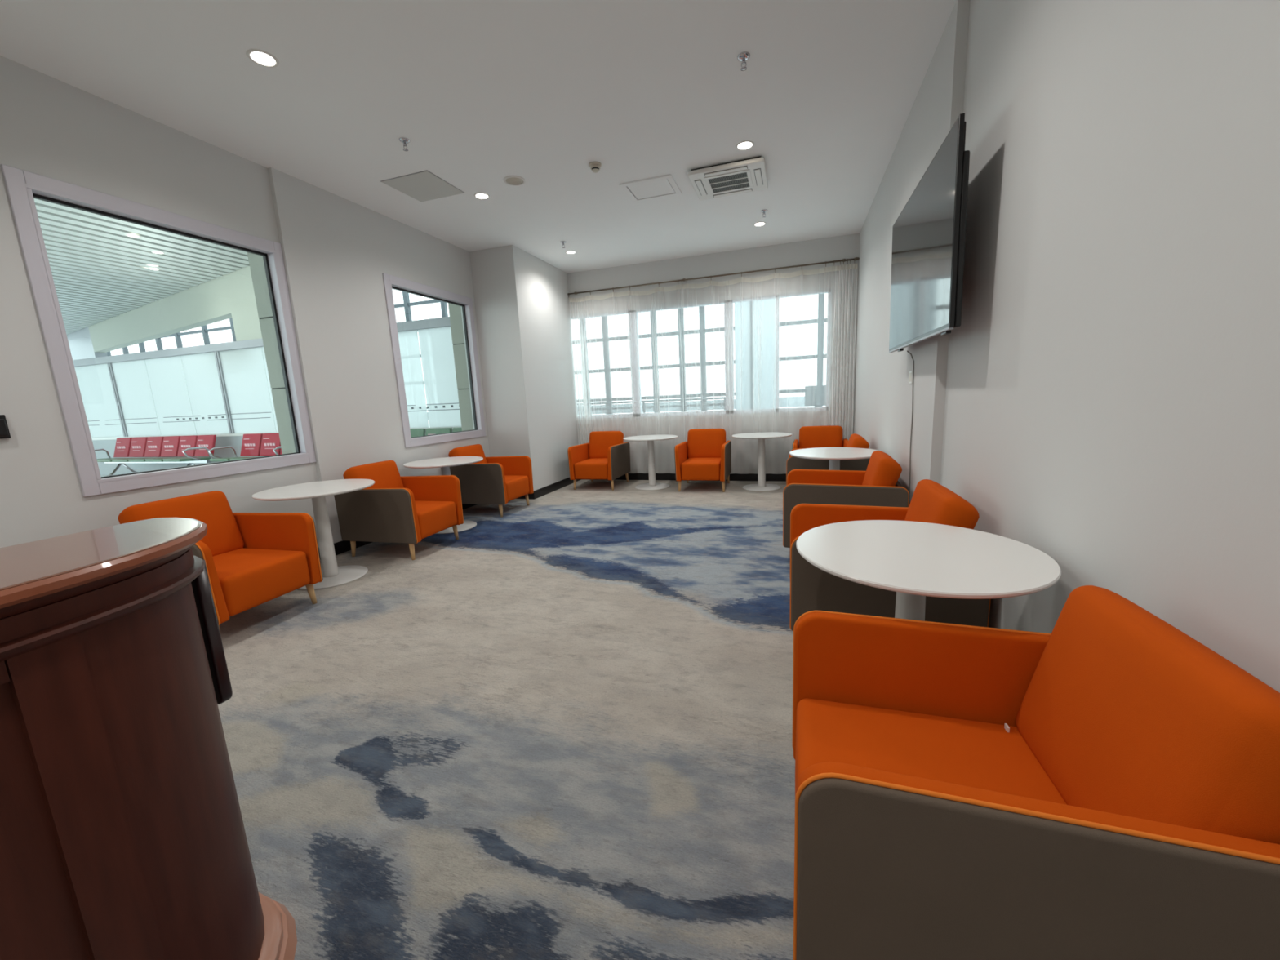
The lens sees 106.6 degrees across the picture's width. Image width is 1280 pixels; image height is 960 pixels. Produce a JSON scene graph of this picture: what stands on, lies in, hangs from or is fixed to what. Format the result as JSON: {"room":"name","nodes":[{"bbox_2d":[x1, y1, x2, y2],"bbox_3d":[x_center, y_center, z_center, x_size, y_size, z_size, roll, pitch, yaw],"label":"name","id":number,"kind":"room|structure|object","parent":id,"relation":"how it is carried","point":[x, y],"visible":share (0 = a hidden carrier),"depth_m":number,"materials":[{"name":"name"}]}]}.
{"room":"airport lounge","nodes":[
{"label":"airport lounge","id":0,"kind":"room"},
{"bbox_2d":[33,198,249,334],"bbox_3d":[-12.520,-3.065,5.175,18.244,0.026,15.705,1,10,18],"label":"ceiling","id":1,"kind":"structure","parent":0,"point":[97,278],"depth_m":8.33,"materials":[{"name":"white metal"}]},
{"bbox_2d":[124,233,140,237],"bbox_3d":[-7.479,-3.603,7.041,0.160,0.012,0.160,1,10,18],"label":"recessed light","id":2,"kind":"object","parent":1,"relation":"in","point":[131,235],"visible":1,"depth_m":7.03,"materials":[{"name":"beige"}]},
{"bbox_2d":[147,267,159,270],"bbox_3d":[-8.792,-3.817,8.633,0.160,0.012,0.160,1,10,18],"label":"recessed light","id":3,"kind":"object","parent":1,"relation":"in","point":[151,268],"visible":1,"depth_m":8.63,"materials":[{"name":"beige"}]},
{"bbox_2d":[151,250,164,254],"bbox_3d":[-7.874,-3.715,7.798,0.160,0.012,0.160,1,10,18],"label":"recessed light","id":4,"kind":"object","parent":1,"relation":"in","point":[152,251],"visible":1,"depth_m":7.79,"materials":[{"name":"beige"}]},
{"bbox_2d":[66,257,264,359],"bbox_3d":[-11.842,-3.499,11.668,20.920,1.914,0.218,3,11,30],"label":"wall","id":5,"kind":"structure","parent":0,"point":[232,295],"depth_m":10.51,"materials":[{"name":"grey paint"}]},
{"bbox_2d":[0,55,489,547],"bbox_3d":[-3.204,-0.764,3.364,0.134,3.262,10.195,1,10,18],"label":"wall","id":6,"kind":"structure","parent":0,"point":[337,251],"depth_m":3.53,"materials":[{"name":"paint"}]},
{"bbox_2d":[0,414,10,439],"bbox_3d":[-3.428,-0.278,2.519,0.044,0.126,0.126,1,10,18],"label":"wall fitting","id":7,"kind":"object","parent":6,"relation":"attached to","point":[4,430],"visible":1,"depth_m":2.55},
{"bbox_2d":[0,164,315,497],"bbox_3d":[-3.194,-0.925,3.415,0.103,1.820,1.481,1,10,18],"label":"window","id":8,"kind":"structure","parent":6,"relation":"in","point":[22,186],"depth_m":2.98,"materials":[{"name":"metal"}]},
{"bbox_2d":[333,503,476,555],"bbox_3d":[-2.433,0.421,5.553,0.012,0.113,2.503,1,10,18],"label":"baseboard","id":9,"kind":"structure","parent":6,"relation":"attached to","point":[343,546],"depth_m":4.51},
{"bbox_2d":[382,272,485,448],"bbox_3d":[-2.410,-1.358,5.712,0.103,1.795,1.430,1,10,18],"label":"window","id":10,"kind":"structure","parent":6,"relation":"in","point":[390,282],"depth_m":5.63,"materials":[{"name":"metal"}]},
{"bbox_2d":[0,0,956,273],"bbox_3d":[-0.957,-2.393,2.214,5.419,0.130,10.499,1,10,18],"label":"ceiling","id":11,"kind":"structure","parent":0,"point":[482,93],"depth_m":3.08,"materials":[{"name":"paint"}]},
{"bbox_2d":[246,48,279,67],"bbox_3d":[-2.101,-2.348,2.661,0.146,0.007,0.146,1,10,18],"label":"recessed light","id":12,"kind":"object","parent":11,"relation":"in","point":[263,57],"visible":1,"depth_m":2.65,"materials":[{"name":"white plastic"}]},
{"bbox_2d":[399,137,409,151],"bbox_3d":[-1.744,-2.486,3.544,0.076,0.069,0.076,1,10,18],"label":"sprinkler","id":13,"kind":"object","parent":11,"relation":"attached to","point":[405,140],"visible":1,"depth_m":3.53,"materials":[{"name":"silver metal"}]},
{"bbox_2d":[381,169,464,201],"bbox_3d":[-1.948,-2.640,4.306,0.500,0.007,0.486,1,10,18],"label":"ceiling access panel","id":14,"kind":"object","parent":11,"relation":"attached to","point":[424,185],"visible":1,"depth_m":4.28,"materials":[{"name":"grey metal"}]},
{"bbox_2d":[474,192,489,199],"bbox_3d":[-1.504,-2.702,4.543,0.146,0.007,0.146,1,10,18],"label":"recessed light","id":15,"kind":"object","parent":11,"relation":"in","point":[478,195],"visible":1,"depth_m":4.53,"materials":[{"name":"beige plastic"}]},
{"bbox_2d":[503,175,525,186],"bbox_3d":[-1.119,-2.669,4.261,0.194,0.010,0.194,1,10,18],"label":"ceiling speaker","id":16,"kind":"object","parent":11,"relation":"attached to","point":[511,180],"visible":1,"depth_m":4.25,"materials":[{"name":"white plastic"}]},
{"bbox_2d":[506,177,523,184],"bbox_3d":[-1.119,-2.671,4.261,0.156,0.008,0.156,1,10,18],"label":"speaker grille","id":17,"kind":"object","parent":16,"relation":"attached to","point":[511,180],"depth_m":4.26,"materials":[{"name":"beige plastic"}]},
{"bbox_2d":[560,240,566,248],"bbox_3d":[-0.959,-2.943,5.972,0.076,0.069,0.076,1,10,18],"label":"sprinkler","id":18,"kind":"object","parent":11,"relation":"attached to","point":[561,242],"visible":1,"depth_m":5.96,"materials":[{"name":"silver metal"}]},
{"bbox_2d":[565,250,576,253],"bbox_3d":[-0.925,-3.048,6.392,0.146,0.007,0.146,1,10,18],"label":"recessed light","id":19,"kind":"object","parent":11,"relation":"in","point":[566,251],"visible":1,"depth_m":6.38,"materials":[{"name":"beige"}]},
{"bbox_2d":[589,161,601,173],"bbox_3d":[-0.378,-2.643,4.043,0.104,0.056,0.104,1,10,18],"label":"smoke detector","id":20,"kind":"object","parent":11,"relation":"attached to","point":[595,166],"visible":1,"depth_m":4.02,"materials":[{"name":"beige plastic"}]},
{"bbox_2d":[619,173,681,203],"bbox_3d":[0.110,-2.777,4.561,0.496,0.013,0.444,1,10,18],"label":"access hatch","id":21,"kind":"object","parent":11,"relation":"attached to","point":[663,186],"visible":1,"depth_m":4.54,"materials":[{"name":"paint"}]},
{"bbox_2d":[687,155,768,199],"bbox_3d":[0.820,-2.755,4.382,0.660,0.060,0.610,1,10,18],"label":"air conditioner","id":22,"kind":"object","parent":11,"relation":"attached to","point":[748,175],"visible":1,"depth_m":4.29,"materials":[{"name":"white plastic"}]},
{"bbox_2d":[693,179,706,195],"bbox_3d":[0.572,-2.734,4.466,0.060,0.002,0.352,1,10,18],"label":"outlet","id":23,"kind":"object","parent":22,"relation":"attached to","point":[700,185],"depth_m":4.45,"materials":[{"name":"white plastic"}]},
{"bbox_2d":[704,165,747,176],"bbox_3d":[0.747,-2.689,4.156,0.372,0.002,0.060,1,10,18],"label":"outlet","id":24,"kind":"object","parent":22,"relation":"attached to","point":[735,169],"depth_m":4.15,"materials":[{"name":"white plastic"}]},
{"bbox_2d":[708,172,749,193],"bbox_3d":[0.821,-2.728,4.386,0.344,0.006,0.320,1,10,18],"label":"grille","id":25,"kind":"object","parent":22,"relation":"attached to","point":[740,180],"depth_m":4.38,"materials":[{"name":"white plastic"}]},
{"bbox_2d":[712,188,752,197],"bbox_3d":[0.895,-2.775,4.615,0.372,0.002,0.060,1,10,18],"label":"outlet","id":26,"kind":"object","parent":22,"relation":"attached to","point":[742,191],"depth_m":4.61,"materials":[{"name":"white plastic"}]},
{"bbox_2d":[753,168,763,186],"bbox_3d":[1.070,-2.729,4.306,0.060,0.002,0.352,1,10,18],"label":"outlet","id":27,"kind":"object","parent":22,"relation":"attached to","point":[757,172],"depth_m":4.29,"materials":[{"name":"white plastic"}]},
{"bbox_2d":[737,51,750,71],"bbox_3d":[0.615,-2.472,2.828,0.076,0.069,0.076,1,10,18],"label":"sprinkler","id":28,"kind":"object","parent":11,"relation":"attached to","point":[743,56],"visible":1,"depth_m":2.82,"materials":[{"name":"silver metal"}]},
{"bbox_2d":[735,140,754,150],"bbox_3d":[0.844,-2.689,3.839,0.146,0.007,0.146,1,10,18],"label":"recessed light","id":29,"kind":"object","parent":11,"relation":"in","point":[747,144],"visible":1,"depth_m":3.83,"materials":[{"name":"beige plastic"}]},
{"bbox_2d":[753,222,765,226],"bbox_3d":[1.418,-3.030,5.654,0.146,0.007,0.146,1,10,18],"label":"recessed light","id":30,"kind":"object","parent":11,"relation":"in","point":[757,224],"visible":1,"depth_m":5.65,"materials":[{"name":"beige"}]},
{"bbox_2d":[760,208,767,217],"bbox_3d":[1.365,-2.925,5.247,0.076,0.069,0.076,1,10,18],"label":"sprinkler","id":31,"kind":"object","parent":11,"relation":"attached to","point":[764,211],"visible":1,"depth_m":5.24,"materials":[{"name":"silver metal"}]},
{"bbox_2d":[217,479,795,959],"bbox_3d":[-0.805,0.882,2.781,4.897,0.001,9.977,1,10,18],"label":"floor","id":32,"kind":"structure","parent":0,"point":[560,728],"depth_m":1.91,"materials":[{"name":"carpet"}]},
{"bbox_2d":[0,517,297,959],"bbox_3d":[-1.164,0.751,0.459,0.408,1.081,1.545,1,10,18],"label":"reception desk","id":33,"kind":"object","parent":32,"relation":"on","point":[122,833],"visible":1,"depth_m":0.83,"materials":[{"name":"brown wood"}]},
{"bbox_2d":[117,490,323,631],"bbox_3d":[-2.673,0.511,3.046,0.816,0.815,0.692,0,10,15],"label":"armchair","id":34,"kind":"object","parent":32,"relation":"on","point":[252,559],"visible":0.67,"depth_m":3.11,"materials":[{"name":"orange fabric"}]},
{"bbox_2d":[251,478,374,590],"bbox_3d":[-2.487,0.419,3.760,0.792,0.733,0.792,1,10,18],"label":"round table","id":35,"kind":"object","parent":32,"relation":"on","point":[333,575],"visible":0.94,"depth_m":3.72,"materials":[{"name":"white plastic"}]},
{"bbox_2d":[333,460,463,559],"bbox_3d":[-2.229,0.243,4.478,0.816,0.815,0.692,0,10,16],"label":"armchair","id":36,"kind":"object","parent":32,"relation":"on","point":[396,508],"visible":0.94,"depth_m":4.24,"materials":[{"name":"orange fabric"}]},
{"bbox_2d":[403,456,483,533],"bbox_3d":[-2.074,0.157,5.164,0.792,0.733,0.792,1,10,18],"label":"round table","id":37,"kind":"object","parent":32,"relation":"on","point":[444,463],"visible":0.64,"depth_m":5.07,"materials":[{"name":"white laminate"}]},
{"bbox_2d":[448,444,533,517],"bbox_3d":[-1.860,-0.022,5.909,0.816,0.815,0.692,0,10,17],"label":"armchair","id":38,"kind":"object","parent":32,"relation":"on","point":[494,480],"visible":0.79,"depth_m":5.63,"materials":[{"name":"orange fabric"}]},
{"bbox_2d":[567,431,630,490],"bbox_3d":[-0.601,-0.313,7.252,0.692,0.815,0.816,1,10,18],"label":"armchair","id":39,"kind":"object","parent":32,"relation":"on","point":[606,455],"visible":1,"depth_m":7.10,"materials":[{"name":"orange fabric"}]},
{"bbox_2d":[622,434,677,489],"bbox_3d":[0.169,-0.261,6.979,0.792,0.733,0.792,1,10,18],"label":"round table","id":40,"kind":"object","parent":32,"relation":"on","point":[652,485],"visible":1,"depth_m":6.93,"materials":[{"name":"white plastic"}]},
{"bbox_2d":[674,428,731,492],"bbox_3d":[0.909,-0.297,6.757,0.692,0.815,0.816,0,10,16],"label":"armchair","id":41,"kind":"object","parent":32,"relation":"on","point":[706,455],"visible":1,"depth_m":6.64,"materials":[{"name":"orange fabric"}]},
{"bbox_2d":[732,431,791,491],"bbox_3d":[1.666,-0.255,6.541,0.792,0.733,0.792,1,10,18],"label":"round table","id":42,"kind":"object","parent":32,"relation":"on","point":[761,486],"visible":1,"depth_m":6.49,"materials":[{"name":"white laminate"}]},
{"bbox_2d":[792,425,848,448],"bbox_3d":[2.381,-0.285,6.291,0.692,0.815,0.816,1,10,20],"label":"armchair","id":43,"kind":"object","parent":32,"relation":"on","point":[829,436],"visible":0.34,"depth_m":6.42,"materials":[{"name":"orange fabric"}]},
{"bbox_2d":[786,433,870,485],"bbox_3d":[2.018,-0.069,5.140,0.816,0.815,0.692,1,10,20],"label":"armchair","id":44,"kind":"object","parent":32,"relation":"on","point":[855,440],"visible":0.2,"depth_m":4.82,"materials":[{"name":"orange fabric"}]},
{"bbox_2d":[789,447,878,470],"bbox_3d":[1.796,0.105,4.423,0.792,0.733,0.792,1,10,18],"label":"round table","id":45,"kind":"object","parent":32,"relation":"on","point":[834,455],"visible":0.5,"depth_m":4.31,"materials":[{"name":"white laminate"}]},
{"bbox_2d":[782,450,909,547],"bbox_3d":[1.549,0.203,3.693,0.816,0.815,0.692,1,10,20],"label":"armchair","id":46,"kind":"object","parent":32,"relation":"on","point":[879,485],"visible":0.62,"depth_m":3.40,"materials":[{"name":"orange fabric"}]},
{"bbox_2d":[789,479,991,631],"bbox_3d":[1.202,0.432,2.462,0.816,0.815,0.692,0,10,17],"label":"armchair","id":47,"kind":"object","parent":32,"relation":"on","point":[812,588],"visible":0.51,"depth_m":2.22,"materials":[{"name":"orange fabric"}]},
{"bbox_2d":[795,520,1061,621],"bbox_3d":[0.988,0.604,1.758,0.792,0.733,0.792,1,10,18],"label":"round table","id":48,"kind":"object","parent":32,"relation":"on","point":[915,561],"visible":0.52,"depth_m":1.60,"materials":[{"name":"white plastic"}]},
{"bbox_2d":[792,585,1279,959],"bbox_3d":[0.777,0.690,1.083,0.816,0.815,0.692,0,10,17],"label":"armchair","id":49,"kind":"object","parent":32,"relation":"on","point":[1104,784],"visible":1,"depth_m":0.83,"materials":[{"name":"orange fabric"}]},
{"bbox_2d":[470,244,578,490],"bbox_3d":[-1.593,-1.483,7.088,0.638,3.262,1.554,1,10,18],"label":"wall column","id":50,"kind":"structure","parent":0,"point":[522,300],"depth_m":6.47,"materials":[{"name":"paint"}]},
{"bbox_2d":[516,492,534,499],"bbox_3d":[-1.752,0.205,6.621,0.650,0.113,0.012,1,10,18],"label":"baseboard","id":51,"kind":"structure","parent":50,"relation":"attached to","point":[531,496],"depth_m":6.54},
{"bbox_2d":[533,477,581,498],"bbox_3d":[-1.211,0.070,7.257,0.012,0.113,1.554,1,10,18],"label":"baseboard","id":52,"kind":"structure","parent":50,"relation":"attached to","point":[542,491],"depth_m":7.03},
{"bbox_2d":[567,233,859,473],"bbox_3d":[0.595,-1.621,7.300,4.938,3.262,0.218,1,10,18],"label":"wall","id":53,"kind":"structure","parent":0,"point":[744,452],"depth_m":6.95,"materials":[{"name":"paint"}]},
{"bbox_2d":[597,472,786,481],"bbox_3d":[1.005,-0.048,7.340,4.154,0.113,0.012,1,10,18],"label":"baseboard","id":54,"kind":"structure","parent":53,"relation":"attached to","point":[632,476],"depth_m":7.22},
{"bbox_2d":[570,288,831,418],"bbox_3d":[0.722,-1.788,7.181,3.986,1.627,0.078,1,10,18],"label":"window","id":55,"kind":"structure","parent":53,"relation":"in","point":[634,326],"depth_m":6.97,"materials":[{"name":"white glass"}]},
{"bbox_2d":[567,257,859,297],"bbox_3d":[0.749,-2.870,6.863,4.396,0.072,0.068,1,10,18],"label":"curtain rod","id":56,"kind":"object","parent":53,"relation":"attached to","point":[843,260],"visible":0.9,"depth_m":6.70,"materials":[{"name":"metal"}]},
{"bbox_2d":[568,284,685,444],"bbox_3d":[-0.196,-1.473,7.419,1.789,2.776,0.056,0,10,17],"label":"sheer curtain","id":57,"kind":"object","parent":56,"relation":"hanging from","point":[580,400],"visible":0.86,"depth_m":7.50,"materials":[{"name":"white fabric"}]},
{"bbox_2d":[680,262,857,441],"bbox_3d":[1.771,-1.453,6.778,2.337,2.776,0.067,1,10,18],"label":"sheer curtain","id":58,"kind":"object","parent":56,"relation":"hanging from","point":[843,372],"visible":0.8,"depth_m":6.51,"materials":[{"name":"white fabric"}]},
{"bbox_2d":[853,0,1279,693],"bbox_3d":[1.562,-0.720,1.829,0.272,3.262,10.195,1,10,18],"label":"wall","id":59,"kind":"structure","parent":0,"point":[1104,397],"depth_m":1.34,"materials":[{"name":"paint"}]},
{"bbox_2d":[908,370,912,383],"bbox_3d":[1.905,-0.722,3.354,0.012,0.087,0.087,1,10,18],"label":"wall socket","id":60,"kind":"object","parent":59,"relation":"attached to","point":[910,380],"visible":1,"depth_m":3.34,"materials":[{"name":"white plastic"}]},
{"bbox_2d":[906,351,914,504],"bbox_3d":[1.873,-0.268,3.346,0.052,1.244,0.077,1,10,18],"label":"power cable","id":61,"kind":"object","parent":59,"relation":"attached to","point":[907,351],"visible":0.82,"depth_m":3.31,"materials":[{"name":"plastic"}]},
{"bbox_2d":[888,112,969,352],"bbox_3d":[1.656,-1.239,2.765,0.129,0.889,1.479,1,10,18],"label":"television","id":62,"kind":"object","parent":59,"relation":"attached to","point":[929,233],"visible":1,"depth_m":2.40,"materials":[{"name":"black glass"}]},
{"bbox_3d":[-14.701,1.310,3.739,21.945,0.174,17.111,1,10,18],"label":"floor","id":63,"kind":"structure","parent":0,"visible":0},
{"bbox_2d":[94,435,216,475],"bbox_3d":[-9.429,-0.402,9.239,3.100,0.837,0.762,1,10,18],"label":"bench","id":64,"kind":"object","parent":63,"relation":"on","point":[167,448],"visible":0.89,"depth_m":9.24,"materials":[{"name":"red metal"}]},
{"bbox_2d":[208,432,282,461],"bbox_3d":[-6.582,-0.376,8.322,1.600,0.837,0.762,1,10,18],"label":"bench","id":65,"kind":"object","parent":63,"relation":"on","point":[253,445],"visible":0.38,"depth_m":8.49,"materials":[{"name":"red metal"}]},
{"bbox_2d":[72,316,461,475],"bbox_3d":[-10.886,-1.343,10.148,18.444,2.519,0.087,1,10,18],"label":"glass wall","id":66,"kind":"structure","parent":63,"relation":"on","point":[222,390],"depth_m":9.28,"materials":[{"name":"clear glass"}]},
{"bbox_2d":[247,252,295,453],"bbox_3d":[-3.080,-1.268,4.431,0.289,3.602,0.612,1,10,18],"label":"column","id":67,"kind":"structure","parent":63,"relation":"on","point":[256,264],"depth_m":4.18,"materials":[{"name":"white paint"}]},
{"bbox_2d":[409,427,462,437],"bbox_3d":[-3.881,-0.351,7.451,3.100,0.837,0.762,1,10,18],"label":"bench","id":68,"kind":"object","parent":63,"relation":"on","point":[414,432],"visible":0.04,"depth_m":7.40,"materials":[{"name":"silver metal"}]},
{"bbox_2d":[448,302,473,431],"bbox_3d":[-2.316,-1.711,6.789,0.289,3.602,0.621,1,10,18],"label":"column","id":69,"kind":"structure","parent":63,"relation":"on","point":[455,311],"depth_m":6.53,"materials":[{"name":"grey paint"}]},
{"label":"outside","id":70,"kind":"structure","parent":0,"visible":0},
{"bbox_3d":[-2.803,-0.990,13.969,38.280,0.217,9.989,1,10,18],"label":"ground","id":71,"kind":"structure","parent":70,"visible":0},
{"bbox_2d":[105,291,826,425],"bbox_3d":[-10.911,-3.346,14.982,36.105,4.820,0.104,1,10,18],"label":"lattice","id":72,"kind":"object","parent":71,"relation":"on","point":[785,402],"visible":0.05,"depth_m":11.36,"materials":[{"name":"grey metal"}]},
{"bbox_2d":[576,396,725,415],"bbox_3d":[-0.740,-1.143,10.430,5.225,1.101,0.044,1,10,18],"label":"railing","id":73,"kind":"object","parent":71,"relation":"on","point":[717,397],"visible":0.16,"depth_m":9.92,"materials":[{"name":"white metal"}]},
{"bbox_2d":[734,298,775,409],"bbox_3d":[2.478,-3.235,10.225,0.826,4.994,0.652,1,10,18],"label":"pier","id":74,"kind":"structure","parent":71,"relation":"on","point":[752,312],"depth_m":10.05,"materials":[{"name":"white paint"}]},
{"bbox_2d":[804,385,825,407],"bbox_3d":[3.446,-1.221,9.357,0.418,1.235,0.060,1,10,18],"label":"notice board","id":75,"kind":"object","parent":71,"relation":"on","point":[815,395],"visible":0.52,"depth_m":9.28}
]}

